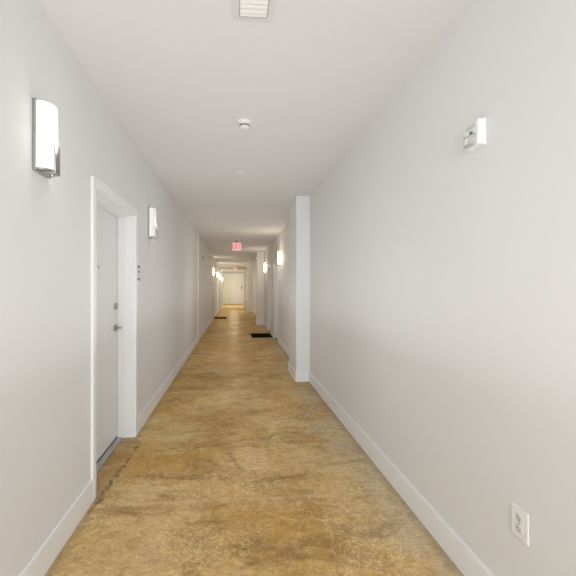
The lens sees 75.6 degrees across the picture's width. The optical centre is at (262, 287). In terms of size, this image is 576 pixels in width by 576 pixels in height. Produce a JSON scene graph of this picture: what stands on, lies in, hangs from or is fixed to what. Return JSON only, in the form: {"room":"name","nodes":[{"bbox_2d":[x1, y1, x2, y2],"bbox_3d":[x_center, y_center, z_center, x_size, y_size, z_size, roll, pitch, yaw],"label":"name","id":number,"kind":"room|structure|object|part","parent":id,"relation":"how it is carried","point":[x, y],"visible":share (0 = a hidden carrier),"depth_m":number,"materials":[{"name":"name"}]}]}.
{"room":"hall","nodes":[
{"label":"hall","id":0,"kind":"room"},
{"bbox_2d":[0,0,219,575],"bbox_3d":[-2.172,0.010,13.873,0.327,2.740,36.000,0,0,-4],"label":"wall","id":1,"kind":"structure","parent":0,"point":[45,223],"depth_m":1.93,"materials":[{"name":"paint"}]},
{"bbox_2d":[32,98,59,178],"bbox_3d":[-1.023,-0.702,1.771,0.082,0.343,0.144,0,0,-4],"label":"wall sconce","id":2,"kind":"object","parent":1,"relation":"attached to","point":[45,149],"visible":1,"depth_m":1.72,"materials":[{"name":"white glass"}]},
{"bbox_3d":[-1.056,-0.708,1.768,0.016,0.330,0.144,0,0,-4],"label":"plate","id":3,"kind":"part","parent":2,"relation":"part of","materials":[{"name":"silver metal"}]},
{"bbox_2d":[36,100,57,169],"bbox_3d":[-1.020,-0.712,1.771,0.058,0.308,0.132,0,0,-4],"label":"diffuser","id":4,"kind":"object","parent":2,"relation":"attached to","point":[46,113],"depth_m":1.72,"materials":[{"name":"white glass"}]},
{"bbox_2d":[91,176,136,500],"bbox_3d":[-1.244,0.323,2.927,0.215,2.115,1.094,0,0,-4],"label":"door","id":5,"kind":"structure","parent":1,"relation":"in","point":[113,226],"depth_m":3.19,"materials":[{"name":"paint"}]},
{"bbox_2d":[18,302,222,575],"bbox_3d":[-2.034,1.305,13.884,0.083,0.150,36.000,0,0,-4],"label":"baseboard","id":6,"kind":"structure","parent":1,"relation":"attached to","point":[41,561],"depth_m":2.10,"materials":[{"name":"white wood"}]},
{"bbox_2d":[137,265,139,280],"bbox_3d":[-1.200,-0.145,3.558,0.007,0.150,0.136,0,0,-4],"label":"room sign","id":7,"kind":"object","parent":1,"relation":"attached to","point":[138,266],"visible":0.76,"depth_m":3.56,"materials":[{"name":"white plastic"}]},
{"bbox_2d":[148,207,156,239],"bbox_3d":[-1.200,-0.702,4.049,0.082,0.343,0.144,0,0,-4],"label":"wall sconce","id":8,"kind":"object","parent":1,"relation":"attached to","point":[152,228],"visible":1,"depth_m":3.99,"materials":[{"name":"white glass"}]},
{"bbox_3d":[-1.233,-0.708,4.046,0.016,0.330,0.144,0,0,-4],"label":"plate","id":9,"kind":"part","parent":8,"relation":"part of","materials":[{"name":"silver metal"}]},
{"bbox_2d":[149,208,155,236],"bbox_3d":[-1.198,-0.712,4.049,0.058,0.308,0.132,0,0,-4],"label":"diffuser","id":10,"kind":"object","parent":8,"relation":"attached to","point":[152,211],"depth_m":3.99,"materials":[{"name":"white glass"}]},
{"bbox_2d":[197,234,198,341],"bbox_3d":[-1.644,0.010,9.396,0.030,2.740,0.050,0,0,-4],"label":"trim","id":11,"kind":"structure","parent":1,"relation":"attached to","point":[197,234],"depth_m":9.37,"materials":[{"name":"white wood"}]},
{"bbox_2d":[214,276,214,316],"bbox_3d":[-2.368,0.323,17.343,0.215,2.115,1.054,0,0,-4],"label":"door","id":12,"kind":"structure","parent":1,"relation":"in","point":[214,276],"depth_m":17.81,"materials":[{"name":"paint"}]},
{"bbox_2d":[218,275,218,310],"bbox_3d":[-2.679,0.323,21.331,0.215,2.115,1.054,0,0,-4],"label":"door","id":13,"kind":"structure","parent":1,"relation":"in","point":[218,275],"depth_m":21.81,"materials":[{"name":"paint"}]},
{"bbox_2d":[222,272,243,301],"bbox_3d":[-2.496,0.010,32.003,3.200,2.740,0.200,0,0,-4],"label":"wall","id":14,"kind":"structure","parent":0,"point":[222,272],"depth_m":31.83,"materials":[{"name":"paint"}]},
{"bbox_2d":[223,273,243,303],"bbox_3d":[-2.525,0.040,31.855,1.880,2.680,0.090,0,0,-4],"label":"door","id":15,"kind":"structure","parent":14,"relation":"in","point":[233,283],"depth_m":31.86,"materials":[{"name":"beige paint"}]},
{"bbox_3d":[-1.787,0.080,31.943,0.195,2.600,0.030,0,0,-4],"label":"panel","id":16,"kind":"part","parent":15,"relation":"part of","materials":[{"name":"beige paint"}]},
{"bbox_2d":[220,267,246,308],"bbox_3d":[-1.857,0.010,24.399,2.339,2.740,0.140,0,0,-4],"label":"wall partition","id":17,"kind":"structure","parent":0,"point":[220,267],"depth_m":24.39,"materials":[{"name":"beige paint"}]},
{"bbox_2d":[220,269,245,308],"bbox_3d":[-1.959,0.075,24.306,1.715,2.610,0.030,0,0,-4],"label":"trim","id":18,"kind":"structure","parent":17,"relation":"attached to","point":[221,270],"depth_m":24.29,"materials":[{"name":"beige paint"}]},
{"bbox_2d":[44,304,463,575],"bbox_3d":[-1.089,1.440,13.958,3.200,0.120,36.400,0,0,-4],"label":"floor","id":19,"kind":"structure","parent":0,"point":[241,467],"depth_m":2.55,"materials":[{"name":"concrete"}]},
{"bbox_2d":[247,264,252,308],"bbox_3d":[-0.727,0.010,21.609,0.421,2.740,0.600,0,0,-4],"label":"wall pier","id":20,"kind":"object","parent":19,"relation":"on","point":[249,266],"visible":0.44,"depth_m":21.31,"materials":[{"name":"paint"}]},
{"bbox_2d":[256,252,263,320],"bbox_3d":[-0.081,0.010,14.051,0.308,2.740,0.470,0,0,-4],"label":"wall pier","id":21,"kind":"object","parent":19,"relation":"on","point":[260,255],"visible":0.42,"depth_m":13.81,"materials":[{"name":"paint"}]},
{"bbox_2d":[251,333,272,337],"bbox_3d":[-0.050,1.373,10.729,0.580,0.014,0.920,0,0,-4],"label":"doormat","id":22,"kind":"object","parent":19,"relation":"on","point":[253,335],"visible":1,"depth_m":10.64,"materials":[{"name":"black rubber"}]},
{"bbox_2d":[289,196,309,370],"bbox_3d":[0.589,0.010,5.824,0.251,2.740,0.720,0,0,-4],"label":"wall pier","id":23,"kind":"object","parent":19,"relation":"on","point":[299,209],"visible":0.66,"depth_m":5.47,"materials":[{"name":"paint"}]},
{"bbox_2d":[38,0,470,271],"bbox_3d":[-1.089,-1.420,13.958,3.200,0.120,36.400,0,0,-4],"label":"ceiling","id":24,"kind":"structure","parent":0,"point":[180,76],"depth_m":2.47,"materials":[{"name":"paint"}]},
{"bbox_2d":[232,239,240,249],"bbox_3d":[-0.734,-1.208,10.374,0.244,0.305,0.070,0,0,-4],"label":"exit sign","id":25,"kind":"object","parent":24,"relation":"hanging from","point":[235,245],"visible":1,"depth_m":10.36,"materials":[{"name":"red plastic"}]},
{"bbox_2d":[238,119,250,129],"bbox_3d":[-0.150,-1.333,3.027,0.112,0.054,0.112,0,0,-4],"label":"smoke detector","id":26,"kind":"object","parent":24,"relation":"attached to","point":[244,123],"visible":1,"depth_m":3.00,"materials":[{"name":"white plastic"}]},
{"bbox_2d":[232,0,275,20],"bbox_3d":[-0.040,-1.354,1.737,0.206,0.012,0.260,0,0,-4],"label":"ceiling vent","id":27,"kind":"object","parent":24,"relation":"in","point":[241,9],"visible":1,"depth_m":1.80,"materials":[{"name":"white plastic"}]},
{"bbox_2d":[253,0,575,575],"bbox_3d":[0.096,0.010,14.050,0.376,2.740,36.000,0,0,-4],"label":"wall","id":28,"kind":"structure","parent":0,"point":[443,274],"depth_m":1.76,"materials":[{"name":"paint"}]},
{"bbox_2d":[268,264,270,333],"bbox_3d":[0.302,0.323,11.629,0.215,2.115,1.004,0,0,-4],"label":"door","id":29,"kind":"structure","parent":28,"relation":"in","point":[269,265],"depth_m":12.06,"materials":[{"name":"paint"}]},
{"bbox_2d":[274,259,277,337],"bbox_3d":[0.444,0.323,9.814,0.215,2.115,1.004,0,0,-4],"label":"door","id":30,"kind":"structure","parent":28,"relation":"in","point":[275,261],"depth_m":10.24,"materials":[{"name":"paint"}]},
{"bbox_2d":[277,251,280,265],"bbox_3d":[0.391,-0.702,8.807,0.082,0.343,0.144,0,0,-4],"label":"wall sconce","id":31,"kind":"object","parent":28,"relation":"attached to","point":[279,252],"visible":1,"depth_m":8.75,"materials":[{"name":"white glass"}]},
{"bbox_2d":[278,251,280,263],"bbox_3d":[0.388,-0.712,8.807,0.058,0.308,0.132,0,0,-4],"label":"diffuser","id":32,"kind":"object","parent":31,"relation":"attached to","point":[279,252],"depth_m":8.75,"materials":[{"name":"white glass"}]},
{"bbox_2d":[246,309,494,575],"bbox_3d":[-0.169,1.305,14.029,0.387,0.150,36.000,0,0,-4],"label":"baseboard","id":33,"kind":"structure","parent":28,"relation":"attached to","point":[458,551],"depth_m":2.37,"materials":[{"name":"white wood"}]},
{"bbox_2d":[464,117,485,152],"bbox_3d":[0.957,-0.697,1.690,0.061,0.120,0.104,0,0,-4],"label":"fire alarm strobe","id":34,"kind":"object","parent":28,"relation":"attached to","point":[475,132],"visible":1,"depth_m":1.66,"materials":[{"name":"white plastic"}]},
{"bbox_2d":[512,502,528,545],"bbox_3d":[1.002,0.919,1.444,0.009,0.120,0.084,0,0,-4],"label":"wall outlet","id":35,"kind":"object","parent":28,"relation":"attached to","point":[520,518],"visible":1,"depth_m":1.44,"materials":[{"name":"white plastic"}]},
{"bbox_2d":[515,513,522,522],"bbox_3d":[1.001,0.898,1.444,0.004,0.029,0.035,0,0,-4],"label":"receptacle","id":36,"kind":"object","parent":35,"relation":"attached to","point":[518,516],"depth_m":1.44,"materials":[{"name":"white plastic"}]},
{"bbox_2d":[516,524,522,533],"bbox_3d":[1.001,0.940,1.444,0.004,0.029,0.035,0,0,-4],"label":"receptacle","id":37,"kind":"object","parent":35,"relation":"attached to","point":[519,527],"depth_m":1.44,"materials":[{"name":"white plastic"}]}
]}

